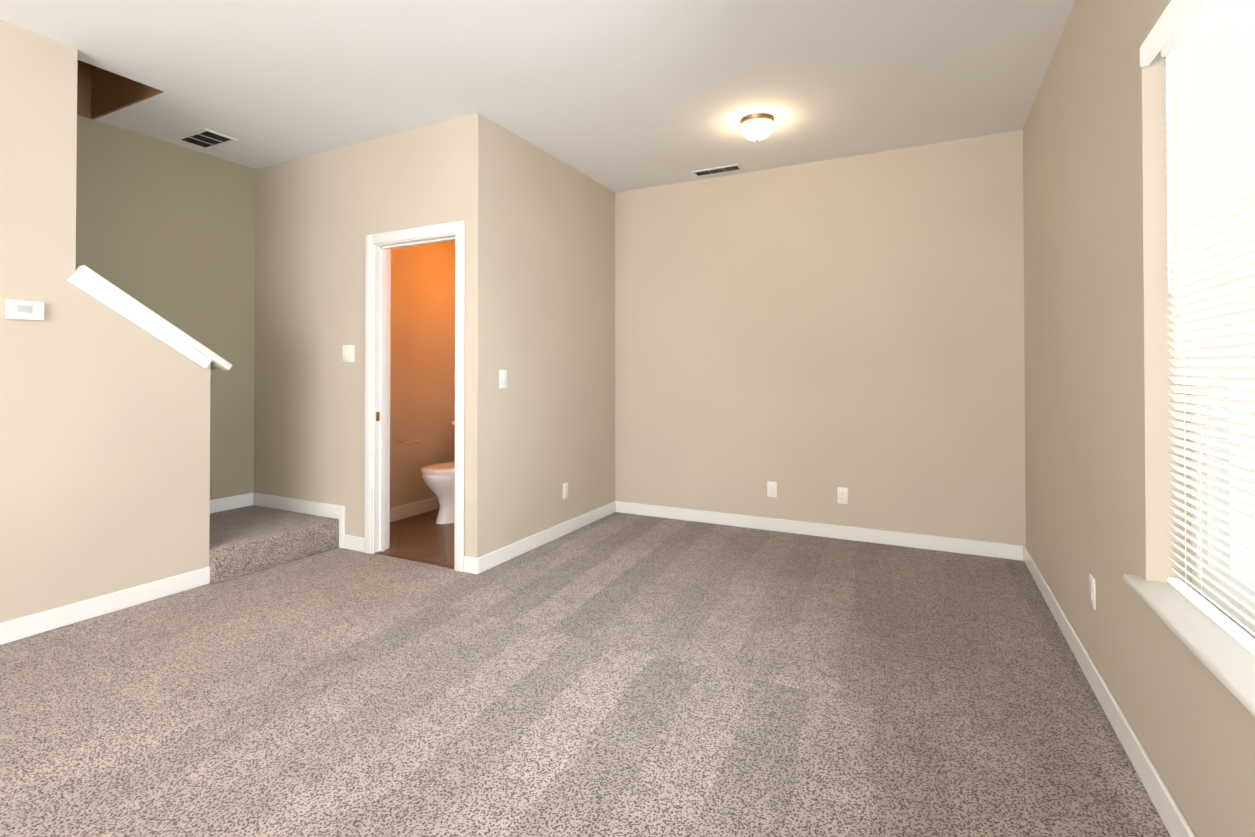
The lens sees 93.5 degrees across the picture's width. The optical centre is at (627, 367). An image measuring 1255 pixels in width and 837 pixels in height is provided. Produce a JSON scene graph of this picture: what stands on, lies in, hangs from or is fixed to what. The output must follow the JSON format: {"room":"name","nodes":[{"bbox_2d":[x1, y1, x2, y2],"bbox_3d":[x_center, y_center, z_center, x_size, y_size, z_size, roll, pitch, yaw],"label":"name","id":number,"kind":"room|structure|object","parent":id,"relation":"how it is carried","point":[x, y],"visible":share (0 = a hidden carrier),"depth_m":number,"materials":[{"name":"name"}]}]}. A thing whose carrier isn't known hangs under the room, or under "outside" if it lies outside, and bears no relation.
{"room":"empty living room","nodes":[
{"label":"empty living room","id":0,"kind":"room"},
{"bbox_2d":[0,20,210,622],"bbox_3d":[-3.811,-1.455,0.622,0.120,5.300,6.200,0,-1,27],"label":"wall","id":1,"kind":"structure","parent":0,"point":[104,449],"depth_m":2.79,"materials":[{"name":"paint"}]},
{"bbox_2d":[5,299,43,320],"bbox_3d":[-2.705,-0.256,2.651,0.026,0.085,0.125,0,-1,27],"label":"thermostat","id":2,"kind":"object","parent":1,"relation":"attached to","point":[23,310],"visible":0.96,"depth_m":2.64,"materials":[{"name":"white plastic"}]},
{"bbox_2d":[0,567,209,644],"bbox_3d":[-3.751,1.147,0.567,0.013,0.095,6.200,0,-1,27],"label":"baseboard","id":3,"kind":"structure","parent":1,"relation":"attached to","point":[41,622],"depth_m":2.88,"materials":[{"name":"white wood"}]},
{"bbox_2d":[67,265,231,369],"bbox_3d":[-2.537,-0.236,3.145,0.173,0.501,0.737,0,-1,27],"label":"trim","id":4,"kind":"structure","parent":1,"relation":"on","point":[90,282],"depth_m":3.05,"materials":[{"name":"white wood"}]},
{"bbox_2d":[91,65,163,119],"bbox_3d":[-2.834,-2.798,3.472,0.920,2.560,0.133,0,-1,27],"label":"wall","id":5,"kind":"structure","parent":0,"point":[111,92],"depth_m":3.49,"materials":[{"name":"paint"}]},
{"bbox_2d":[76,60,255,513],"bbox_3d":[-4.097,-1.440,2.192,0.200,5.300,9.150,0,-1,27],"label":"wall","id":6,"kind":"structure","parent":0,"point":[165,230],"depth_m":4.07,"materials":[{"name":"paint"}]},
{"bbox_2d":[210,493,251,513],"bbox_3d":[-3.090,0.989,3.935,0.013,0.095,1.110,0,-1,27],"label":"baseboard","id":7,"kind":"structure","parent":6,"relation":"attached to","point":[244,500],"depth_m":4.31,"materials":[{"name":"white wood"}]},
{"bbox_2d":[254,117,462,537],"bbox_3d":[-1.887,-0.142,4.074,2.050,2.740,0.120,0,-1,27],"label":"wall","id":8,"kind":"structure","parent":0,"point":[319,217],"depth_m":4.12,"materials":[{"name":"paint"}]},
{"bbox_2d":[252,492,363,551],"bbox_3d":[-2.286,1.087,4.188,1.225,0.285,0.015,0,-1,27],"label":"baseboard","id":9,"kind":"structure","parent":8,"relation":"attached to","point":[356,543],"depth_m":4.13,"materials":[{"name":"white wood"}]},
{"bbox_2d":[342,345,354,361],"bbox_3d":[-1.895,-0.093,4.002,0.118,0.116,0.017,0,-1,27],"label":"light switch","id":10,"kind":"object","parent":8,"relation":"attached to","point":[348,353],"visible":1,"depth_m":4.00,"materials":[{"name":"white plastic"}]},
{"bbox_2d":[364,220,464,571],"bbox_3d":[-1.328,0.173,3.791,0.850,2.105,0.154,0,-1,27],"label":"door frame","id":11,"kind":"structure","parent":8,"relation":"attached to","point":[379,247],"depth_m":3.89,"materials":[{"name":"white wood"}]},
{"bbox_2d":[375,551,453,568],"bbox_3d":[-1.344,1.222,3.750,0.700,0.006,0.040,0,-1,27],"label":"trim","id":12,"kind":"structure","parent":8,"relation":"attached to","point":[416,559],"depth_m":3.74,"materials":[{"name":"brown wood"}]},
{"bbox_2d":[382,509,453,564],"bbox_3d":[-1.561,1.286,4.932,2.250,0.100,1.930,0,-1,27],"label":"floor","id":13,"kind":"structure","parent":0,"point":[424,536],"depth_m":4.24,"materials":[{"name":"tile"}]},
{"bbox_2d":[420,421,454,523],"bbox_3d":[-1.385,0.848,4.864,0.456,0.775,0.724,0,-1,27],"label":"toilet","id":14,"kind":"object","parent":13,"relation":"on","point":[438,479],"visible":0.29,"depth_m":4.63,"materials":[{"name":"white ceramic"}]},
{"bbox_2d":[390,241,454,507],"bbox_3d":[-1.767,-0.132,5.105,0.120,2.740,1.830,0,-1,27],"label":"wall","id":15,"kind":"structure","parent":0,"point":[422,371],"depth_m":5.00,"materials":[{"name":"paint"}]},
{"bbox_2d":[395,439,419,443],"bbox_3d":[-1.789,0.600,4.814,0.095,0.044,0.186,0,-1,27],"label":"paper holder","id":16,"kind":"object","parent":15,"relation":"attached to","point":[397,441],"visible":1,"depth_m":4.76,"materials":[{"name":"gold metal"}]},
{"bbox_2d":[390,497,439,521],"bbox_3d":[-1.843,1.180,4.789,0.017,0.110,1.220,0,-1,27],"label":"baseboard","id":17,"kind":"structure","parent":15,"relation":"attached to","point":[423,506],"depth_m":4.91,"materials":[{"name":"white"}]},
{"bbox_2d":[0,0,1075,192],"bbox_3d":[-1.724,-1.692,1.003,5.510,0.300,9.150,0,-1,27],"label":"ceiling","id":18,"kind":"structure","parent":0,"point":[615,96],"depth_m":3.04,"materials":[{"name":"paint"}]},
{"bbox_2d":[174,129,237,149],"bbox_3d":[-2.795,-1.509,3.917,0.360,0.009,0.200,0,-1,27],"label":"ceiling vent","id":19,"kind":"object","parent":18,"relation":"in","point":[206,139],"visible":1,"depth_m":3.91,"materials":[{"name":"white metal"}]},
{"bbox_2d":[691,164,743,176],"bbox_3d":[0.685,-1.504,4.520,0.380,0.009,0.130,0,-1,27],"label":"ceiling vent","id":20,"kind":"object","parent":18,"relation":"in","point":[718,170],"visible":0.98,"depth_m":4.51,"materials":[{"name":"white metal"}]},
{"bbox_2d":[740,113,774,141],"bbox_3d":[0.796,-1.451,3.624,0.210,0.131,0.210,0,-1,27],"label":"ceiling light fixture","id":21,"kind":"object","parent":18,"relation":"attached to","point":[757,127],"visible":1,"depth_m":3.56,"materials":[{"name":"white glass"}]},
{"bbox_2d":[462,113,614,557],"bbox_3d":[-0.551,-0.140,4.316,0.120,2.740,1.750,0,-1,27],"label":"wall","id":22,"kind":"structure","parent":0,"point":[539,431],"depth_m":4.00,"materials":[{"name":"paint"}]},
{"bbox_2d":[499,370,506,387],"bbox_3d":[-0.777,0.074,3.711,0.017,0.116,0.072,0,-1,27],"label":"light switch","id":23,"kind":"object","parent":22,"relation":"attached to","point":[502,378],"visible":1,"depth_m":3.71,"materials":[{"name":"white plastic"}]},
{"bbox_2d":[468,501,615,573],"bbox_3d":[-0.503,1.182,4.261,0.023,0.095,1.743,0,-1,27],"label":"baseboard","id":24,"kind":"structure","parent":22,"relation":"attached to","point":[478,565],"depth_m":4.00,"materials":[{"name":"white wood"}]},
{"bbox_2d":[563,482,567,498],"bbox_3d":[-0.456,0.911,4.353,0.009,0.116,0.072,0,-1,27],"label":"outlet","id":25,"kind":"object","parent":22,"relation":"attached to","point":[565,490],"visible":1,"depth_m":4.35,"materials":[{"name":"white plastic"}]},
{"bbox_2d":[0,512,1170,836],"bbox_3d":[-1.724,1.248,0.975,5.510,0.100,9.150,0,-1,27],"label":"floor carpet","id":26,"kind":"object","parent":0,"point":[616,674],"visible":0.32,"depth_m":2.12,"materials":[{"name":"grey carpet"}]},
{"bbox_2d":[209,506,338,583],"bbox_3d":[-3.481,-0.311,2.094,0.972,3.040,4.847,0,-1,27],"label":"staircase","id":27,"kind":"structure","parent":26,"relation":"on","point":[246,540],"depth_m":3.73,"materials":[{"name":"carpet"}]},
{"bbox_2d":[615,130,1025,545],"bbox_3d":[1.200,-0.138,4.528,3.060,2.740,0.200,0,-1,27],"label":"wall","id":28,"kind":"structure","parent":0,"point":[809,338],"depth_m":4.27,"materials":[{"name":"paint"}]},
{"bbox_2d":[767,481,776,496],"bbox_3d":[1.090,0.922,4.456,0.072,0.116,0.009,0,-1,27],"label":"electrical outlet","id":29,"kind":"object","parent":28,"relation":"attached to","point":[771,489],"visible":1,"depth_m":4.45,"materials":[{"name":"white plastic"}]},
{"bbox_2d":[616,501,1019,559],"bbox_3d":[1.187,1.184,4.401,2.900,0.095,0.017,0,-1,27],"label":"baseboard","id":30,"kind":"structure","parent":28,"relation":"attached to","point":[956,545],"depth_m":4.25,"materials":[{"name":"white wood"}]},
{"bbox_2d":[837,487,847,503],"bbox_3d":[1.542,0.919,4.229,0.072,0.116,0.009,0,-1,27],"label":"electrical outlet","id":31,"kind":"object","parent":28,"relation":"attached to","point":[842,495],"visible":1,"depth_m":4.23,"materials":[{"name":"white plastic"}]},
{"bbox_2d":[1023,0,1254,836],"bbox_3d":[0.649,-0.183,-0.202,0.200,2.740,9.150,0,-1,27],"label":"wall","id":32,"kind":"structure","parent":0,"point":[1098,415],"depth_m":1.97,"materials":[{"name":"paint"}]},
{"bbox_2d":[1089,573,1095,609],"bbox_3d":[1.765,0.851,2.243,0.009,0.116,0.072,0,-1,27],"label":"electrical outlet","id":33,"kind":"object","parent":32,"relation":"attached to","point":[1092,590],"visible":1,"depth_m":2.23,"materials":[{"name":"white plastic"}]},
{"bbox_2d":[1020,545,1195,836],"bbox_3d":[0.553,1.140,-0.167,0.017,0.095,8.750,0,-1,27],"label":"baseboard","id":34,"kind":"structure","parent":32,"relation":"attached to","point":[1174,820],"depth_m":1.90,"materials":[{"name":"white wood"}]},
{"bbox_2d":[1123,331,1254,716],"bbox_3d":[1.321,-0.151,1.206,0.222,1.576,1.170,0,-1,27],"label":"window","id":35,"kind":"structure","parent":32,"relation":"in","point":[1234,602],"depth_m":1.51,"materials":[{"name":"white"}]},
{"bbox_2d":[1140,0,1254,655],"bbox_3d":[1.291,-0.165,1.221,0.082,1.545,1.062,0,-1,27],"label":"window blinds","id":36,"kind":"object","parent":35,"relation":"attached to","point":[1206,48],"visible":1,"depth_m":1.44,"materials":[{"name":"white plastic"}]}
]}

